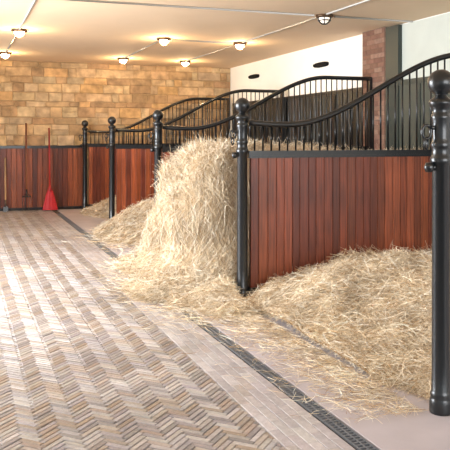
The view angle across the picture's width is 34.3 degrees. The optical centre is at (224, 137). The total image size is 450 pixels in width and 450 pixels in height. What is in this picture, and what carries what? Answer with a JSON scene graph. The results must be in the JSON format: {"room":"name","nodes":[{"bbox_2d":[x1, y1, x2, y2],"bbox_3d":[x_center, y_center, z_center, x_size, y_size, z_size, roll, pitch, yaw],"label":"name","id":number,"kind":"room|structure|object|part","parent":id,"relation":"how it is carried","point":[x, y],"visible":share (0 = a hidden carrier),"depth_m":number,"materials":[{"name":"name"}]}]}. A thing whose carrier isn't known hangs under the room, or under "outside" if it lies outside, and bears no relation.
{"room":"horse stable","nodes":[
{"label":"horse stable","id":0,"kind":"room"},
{"bbox_2d":[0,60,230,208],"bbox_3d":[-3.902,-0.055,16.497,8.921,3.510,0.226,0,0,-20],"label":"wall","id":1,"kind":"structure","parent":0,"point":[56,96],"depth_m":16.72,"materials":[{"name":"stone"}]},
{"bbox_2d":[0,145,82,210],"bbox_3d":[-5.482,0.885,15.766,4.770,1.430,0.060,0,0,-20],"label":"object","id":2,"kind":"structure","parent":1,"relation":"attached to","point":[66,162],"depth_m":16.25,"materials":[{"name":"red wood"}]},
{"bbox_2d":[0,209,449,449],"bbox_3d":[-0.487,1.659,7.192,8.800,0.122,19.850,0,0,-20],"label":"floor","id":3,"kind":"structure","parent":0,"point":[71,379],"depth_m":4.87,"materials":[{"name":"brick"}]},
{"bbox_2d":[3,158,7,211],"bbox_3d":[-4.781,1.012,15.872,0.100,1.172,0.187,0,0,-20],"label":"hoe","id":4,"kind":"object","parent":3,"relation":"on","point":[5,209],"visible":1,"depth_m":15.87,"materials":[{"name":"brown wood"}]},
{"bbox_3d":[-4.786,0.935,15.886,0.038,1.020,0.036,0,-7,-20],"label":"handle","id":5,"kind":"part","parent":4,"relation":"part of","materials":[{"name":"brown wood"}]},
{"bbox_3d":[-4.761,1.470,15.817,0.100,0.260,0.058,0,-7,-20],"label":"blade","id":6,"kind":"part","parent":4,"relation":"part of","materials":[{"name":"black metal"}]},
{"bbox_2d":[22,123,30,210],"bbox_3d":[-4.358,0.626,15.995,0.194,1.911,0.244,0,0,-20],"label":"pitchfork","id":7,"kind":"object","parent":3,"relation":"on","point":[27,194],"visible":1,"depth_m":15.97,"materials":[{"name":"brown wood"}]},
{"bbox_3d":[-4.363,0.438,16.010,0.038,1.540,0.036,0,-7,-20],"label":"handle","id":8,"kind":"part","parent":7,"relation":"part of","materials":[{"name":"brown wood"}]},
{"bbox_2d":[43,128,57,209],"bbox_3d":[-3.818,0.680,16.034,0.293,1.814,0.317,0,0,13],"label":"broom","id":9,"kind":"object","parent":3,"relation":"on","point":[50,202],"visible":1,"depth_m":15.99,"materials":[{"name":"red plastic"}]},
{"bbox_3d":[-3.881,0.470,16.117,0.034,1.400,0.032,0,-7,-20],"label":"handle","id":10,"kind":"part","parent":9,"relation":"part of","materials":[{"name":"red plastic"}]},
{"bbox_2d":[79,120,87,208],"bbox_3d":[-3.171,0.600,16.393,0.197,2.001,0.155,0,0,11],"label":"post","id":11,"kind":"object","parent":3,"relation":"on","point":[84,123],"visible":1,"depth_m":16.34,"materials":[{"name":"black metal"}]},
{"bbox_2d":[78,195,115,218],"bbox_3d":[-2.013,1.383,15.440,2.187,0.454,2.443,0,0,-20],"label":"heap","id":12,"kind":"object","parent":3,"relation":"on","point":[99,210],"visible":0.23,"depth_m":15.00,"materials":[{"name":"beige plant"}]},
{"bbox_2d":[64,197,153,252],"bbox_3d":[-1.194,1.266,12.026,3.049,0.687,3.120,0,0,-20],"label":"heap","id":13,"kind":"object","parent":3,"relation":"on","point":[125,227],"visible":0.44,"depth_m":11.62,"materials":[{"name":"beige plant"}]},
{"bbox_2d":[104,116,115,217],"bbox_3d":[-2.112,0.600,13.480,0.197,2.001,0.155,0,0,11],"label":"post","id":14,"kind":"object","parent":3,"relation":"on","point":[111,120],"visible":0.89,"depth_m":13.43,"materials":[{"name":"black metal"}]},
{"bbox_2d":[148,110,162,204],"bbox_3d":[-0.974,0.600,10.350,0.197,2.001,0.155,0,0,11],"label":"post","id":15,"kind":"object","parent":3,"relation":"on","point":[157,115],"visible":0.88,"depth_m":10.30,"materials":[{"name":"black metal"}]},
{"bbox_2d":[87,97,228,206],"bbox_3d":[-1.487,0.317,16.995,3.418,2.566,0.070,0,0,-20],"label":"wall","id":16,"kind":"structure","parent":3,"relation":"on","point":[98,153],"depth_m":16.52,"materials":[{"name":"red wood"}]},
{"bbox_3d":[-1.486,0.845,16.995,3.375,1.290,0.044,0,0,-20],"label":"panel","id":17,"kind":"part","parent":16,"relation":"part of","materials":[{"name":"red wood"}]},
{"bbox_3d":[-1.486,0.164,16.995,3.415,0.072,0.070,0,0,-20],"label":"rail","id":18,"kind":"part","parent":16,"relation":"part of","materials":[{"name":"black metal"}]},
{"bbox_3d":[-1.487,-0.535,16.995,3.418,0.862,0.062,0,0,-20],"label":"curved rail","id":19,"kind":"part","parent":16,"relation":"part of","materials":[{"name":"black metal"}]},
{"bbox_2d":[115,89,282,213],"bbox_3d":[-0.428,0.317,14.081,3.418,2.566,0.070,0,0,-20],"label":"wall","id":20,"kind":"structure","parent":3,"relation":"on","point":[134,163],"depth_m":13.65,"materials":[{"name":"red wood"}]},
{"bbox_3d":[-0.427,0.845,14.082,3.375,1.290,0.044,0,0,-20],"label":"panel","id":21,"kind":"part","parent":20,"relation":"part of","materials":[{"name":"red wood"}]},
{"bbox_3d":[-0.428,-0.535,14.081,3.418,0.862,0.062,0,0,-20],"label":"curved rail","id":22,"kind":"part","parent":20,"relation":"part of","materials":[{"name":"black metal"}]},
{"bbox_3d":[-0.427,0.164,14.082,3.415,0.072,0.070,0,0,-20],"label":"rail","id":23,"kind":"part","parent":20,"relation":"part of","materials":[{"name":"black metal"}]},
{"bbox_2d":[57,213,378,449],"bbox_3d":[-1.314,1.605,9.391,0.092,0.012,12.950,0,0,-20],"label":"channel","id":24,"kind":"object","parent":3,"relation":"on","point":[354,439],"visible":0.65,"depth_m":4.69,"materials":[{"name":"black metal"}]},
{"bbox_2d":[229,98,249,297],"bbox_3d":[0.150,0.600,7.258,0.197,2.001,0.155,0,0,11],"label":"post","id":25,"kind":"object","parent":3,"relation":"on","point":[242,105],"visible":0.94,"depth_m":7.21,"materials":[{"name":"black metal"}]},
{"bbox_2d":[71,128,422,303],"bbox_3d":[0.565,0.749,9.136,4.895,1.722,3.126,0,0,-20],"label":"haystack","id":26,"kind":"object","parent":3,"relation":"on","point":[190,234],"visible":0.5,"depth_m":7.59,"materials":[{"name":"plant"}]},
{"bbox_2d":[162,75,371,165],"bbox_3d":[0.710,0.317,10.952,3.418,2.566,0.070,0,0,-20],"label":"wall","id":27,"kind":"structure","parent":3,"relation":"on","point":[165,150],"depth_m":11.13,"materials":[{"name":"black metal"}]},
{"bbox_3d":[0.711,0.845,10.952,3.375,1.290,0.044,0,0,-20],"label":"panel","id":28,"kind":"part","parent":27,"relation":"part of","materials":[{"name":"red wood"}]},
{"bbox_3d":[0.711,0.164,10.952,3.415,0.072,0.070,0,0,-20],"label":"rail","id":29,"kind":"part","parent":27,"relation":"part of","materials":[{"name":"black metal"}]},
{"bbox_3d":[0.710,-0.535,10.952,3.418,0.862,0.062,0,0,-20],"label":"curved rail","id":30,"kind":"part","parent":27,"relation":"part of","materials":[{"name":"black metal"}]},
{"bbox_2d":[113,273,425,425],"bbox_3d":[0.015,1.468,5.498,1.314,0.284,3.315,0,0,-20],"label":"hay","id":31,"kind":"object","parent":3,"relation":"on","point":[219,298],"visible":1,"depth_m":5.82},
{"bbox_2d":[243,241,431,405],"bbox_3d":[2.315,1.301,6.306,3.540,0.618,3.089,0,0,-20],"label":"bedding","id":32,"kind":"object","parent":3,"relation":"on","point":[373,310],"visible":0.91,"depth_m":5.97,"materials":[{"name":"beige plant"}]},
{"bbox_2d":[247,53,449,295],"bbox_3d":[1.834,0.317,7.860,3.418,2.566,0.070,0,0,-20],"label":"wall","id":33,"kind":"structure","parent":3,"relation":"on","point":[306,207],"depth_m":7.60,"materials":[{"name":"red wood"}]},
{"bbox_3d":[1.835,1.530,7.860,3.415,0.080,0.070,0,0,-20],"label":"rail","id":34,"kind":"part","parent":33,"relation":"part of","materials":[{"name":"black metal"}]},
{"bbox_3d":[1.835,0.164,7.860,3.415,0.072,0.070,0,0,-20],"label":"rail","id":35,"kind":"part","parent":33,"relation":"part of","materials":[{"name":"black metal"}]},
{"bbox_3d":[1.835,0.845,7.860,3.375,1.290,0.044,0,0,-20],"label":"panel","id":36,"kind":"part","parent":33,"relation":"part of","materials":[{"name":"red wood"}]},
{"bbox_3d":[1.834,-0.535,7.860,3.418,0.862,0.062,0,0,-20],"label":"curved rail","id":37,"kind":"part","parent":33,"relation":"part of","materials":[{"name":"black metal"}]},
{"bbox_2d":[421,69,449,415],"bbox_3d":[1.240,0.600,4.260,0.197,2.001,0.155,0,0,11],"label":"post","id":38,"kind":"object","parent":3,"relation":"on","point":[438,82],"visible":1,"depth_m":4.21,"materials":[{"name":"black metal"}]},
{"bbox_2d":[0,0,449,67],"bbox_3d":[-0.490,-1.785,7.244,8.830,0.150,19.950,0,0,-20],"label":"ceiling","id":39,"kind":"structure","parent":0,"point":[57,30],"depth_m":11.28,"materials":[{"name":"white paint"}]},
{"bbox_2d":[0,52,11,58],"bbox_3d":[-4.395,-1.644,14.576,0.250,0.132,0.250,0,0,-20],"label":"ceiling lamp","id":40,"kind":"object","parent":39,"relation":"attached to","point":[4,55],"visible":0.99,"depth_m":14.52,"materials":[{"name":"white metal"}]},
{"bbox_2d":[5,35,15,52],"bbox_3d":[-3.817,-1.698,13.030,0.030,0.030,3.000,0,0,-20],"label":"conduit pipe","id":41,"kind":"object","parent":39,"relation":"attached to","point":[15,35],"visible":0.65,"depth_m":13.07,"materials":[{"name":"silver metal"}]},
{"bbox_2d":[11,28,26,37],"bbox_3d":[-3.239,-1.644,11.485,0.250,0.132,0.250,0,0,-20],"label":"ceiling lamp","id":42,"kind":"object","parent":39,"relation":"attached to","point":[19,33],"visible":0.97,"depth_m":11.42,"materials":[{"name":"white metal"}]},
{"bbox_2d":[19,0,35,29],"bbox_3d":[-2.044,-1.698,8.168,0.030,0.030,6.750,0,0,-20],"label":"conduit pipe","id":43,"kind":"object","parent":39,"relation":"attached to","point":[34,1],"visible":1,"depth_m":9.88,"materials":[{"name":"silver metal"}]},
{"bbox_2d":[117,57,128,63],"bbox_3d":[-2.179,-1.644,15.594,0.250,0.132,0.250,0,0,-20],"label":"ceiling lamp","id":44,"kind":"object","parent":39,"relation":"attached to","point":[122,60],"visible":1,"depth_m":15.52,"materials":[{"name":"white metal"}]},
{"bbox_2d":[124,41,159,58],"bbox_3d":[-1.616,-1.698,14.043,0.030,0.030,3.000,0,0,-20],"label":"conduit pipe","id":45,"kind":"object","parent":39,"relation":"attached to","point":[156,41],"visible":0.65,"depth_m":13.84,"materials":[{"name":"silver metal"}]},
{"bbox_2d":[157,37,170,45],"bbox_3d":[-1.042,-1.644,12.496,0.250,0.132,0.250,0,0,-20],"label":"ceiling lamp","id":46,"kind":"object","parent":39,"relation":"attached to","point":[164,41],"visible":1,"depth_m":12.43,"materials":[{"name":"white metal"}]},
{"bbox_2d":[180,60,190,66],"bbox_3d":[-0.879,-1.644,16.173,0.250,0.132,0.250,0,0,-20],"label":"ceiling lamp","id":47,"kind":"object","parent":39,"relation":"attached to","point":[185,63],"visible":0.99,"depth_m":16.11,"materials":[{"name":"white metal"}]},
{"bbox_2d":[66,0,313,15],"bbox_3d":[-0.461,-1.698,9.462,3.600,0.030,0.030,0,0,-20],"label":"conduit pipe","id":48,"kind":"object","parent":39,"relation":"attached to","point":[98,1],"visible":1,"depth_m":9.46,"materials":[{"name":"silver metal"}]},
{"bbox_2d":[172,39,231,43],"bbox_3d":[-0.392,-1.698,12.812,1.121,0.030,0.030,0,0,-23],"label":"conduit pipe","id":49,"kind":"object","parent":39,"relation":"attached to","point":[172,39],"visible":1,"depth_m":12.78,"materials":[{"name":"silver metal"}]},
{"bbox_2d":[187,45,235,60],"bbox_3d":[-0.306,-1.698,14.626,0.030,0.030,3.000,0,0,-20],"label":"conduit pipe","id":50,"kind":"object","parent":39,"relation":"attached to","point":[231,45],"visible":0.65,"depth_m":14.41,"materials":[{"name":"silver metal"}]},
{"bbox_2d":[233,42,246,49],"bbox_3d":[0.267,-1.644,13.079,0.250,0.132,0.250,0,0,-20],"label":"ceiling lamp","id":51,"kind":"object","parent":39,"relation":"attached to","point":[239,45],"visible":1,"depth_m":13.01,"materials":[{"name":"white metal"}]},
{"bbox_2d":[242,17,316,42],"bbox_3d":[0.805,-1.698,11.598,0.030,0.030,2.850,0,0,-20],"label":"conduit pipe","id":52,"kind":"object","parent":39,"relation":"attached to","point":[313,18],"visible":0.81,"depth_m":11.36,"materials":[{"name":"silver metal"}]},
{"bbox_2d":[315,13,332,24],"bbox_3d":[1.381,-1.642,10.132,0.250,0.136,0.250,0,0,-20],"label":"ceiling lamp","id":53,"kind":"object","parent":39,"relation":"attached to","point":[323,19],"visible":0.99,"depth_m":10.07,"materials":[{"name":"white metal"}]},
{"bbox_2d":[326,0,369,14],"bbox_3d":[2.403,-1.698,7.205,0.030,0.030,5.900,0,0,-20],"label":"conduit pipe","id":54,"kind":"object","parent":39,"relation":"attached to","point":[363,1],"visible":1,"depth_m":9.40,"materials":[{"name":"silver metal"}]},
{"bbox_2d":[334,16,412,22],"bbox_3d":[2.133,-1.698,10.405,1.280,0.030,0.030,0,0,-20],"label":"conduit pipe","id":55,"kind":"object","parent":39,"relation":"attached to","point":[349,17],"visible":1,"depth_m":10.38,"materials":[{"name":"silver metal"}]},
{"bbox_2d":[230,12,449,138],"bbox_3d":[3.566,-0.055,8.718,0.200,3.510,19.950,0,0,-20],"label":"wall","id":56,"kind":"structure","parent":0,"point":[344,56],"depth_m":14.11,"materials":[{"name":"white paint"}]},
{"bbox_2d":[248,74,258,78],"bbox_3d":[0.637,-1.380,16.363,0.080,0.090,0.520,0,0,-20],"label":"air vent","id":57,"kind":"object","parent":56,"relation":"in","point":[253,76],"visible":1,"depth_m":16.25,"materials":[{"name":"black metal"}]},
{"bbox_2d":[234,87,361,145],"bbox_3d":[2.383,0.385,11.560,0.070,2.430,12.700,0,0,-20],"label":"trim","id":58,"kind":"structure","parent":56,"relation":"attached to","point":[291,98],"depth_m":13.54,"materials":[{"name":"dark brown weathered wood"}]},
{"bbox_2d":[313,62,328,67],"bbox_3d":[1.741,-1.340,13.327,0.080,0.090,0.520,0,0,-20],"label":"air vent","id":59,"kind":"object","parent":56,"relation":"in","point":[320,64],"visible":1,"depth_m":13.23,"materials":[{"name":"black metal"}]},
{"bbox_2d":[386,13,449,149],"bbox_3d":[2.961,-0.045,9.940,0.098,3.290,2.660,0,0,-20],"label":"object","id":60,"kind":"structure","parent":56,"relation":"in","point":[408,45],"depth_m":10.58,"materials":[{"name":"grey paint"}]},
{"bbox_2d":[362,27,385,149],"bbox_3d":[2.386,-0.055,11.515,0.107,3.310,0.667,0,0,-20],"label":"wall pier","id":61,"kind":"object","parent":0,"point":[373,41],"visible":0.45,"depth_m":11.40,"materials":[{"name":"brown brick"}]}
]}

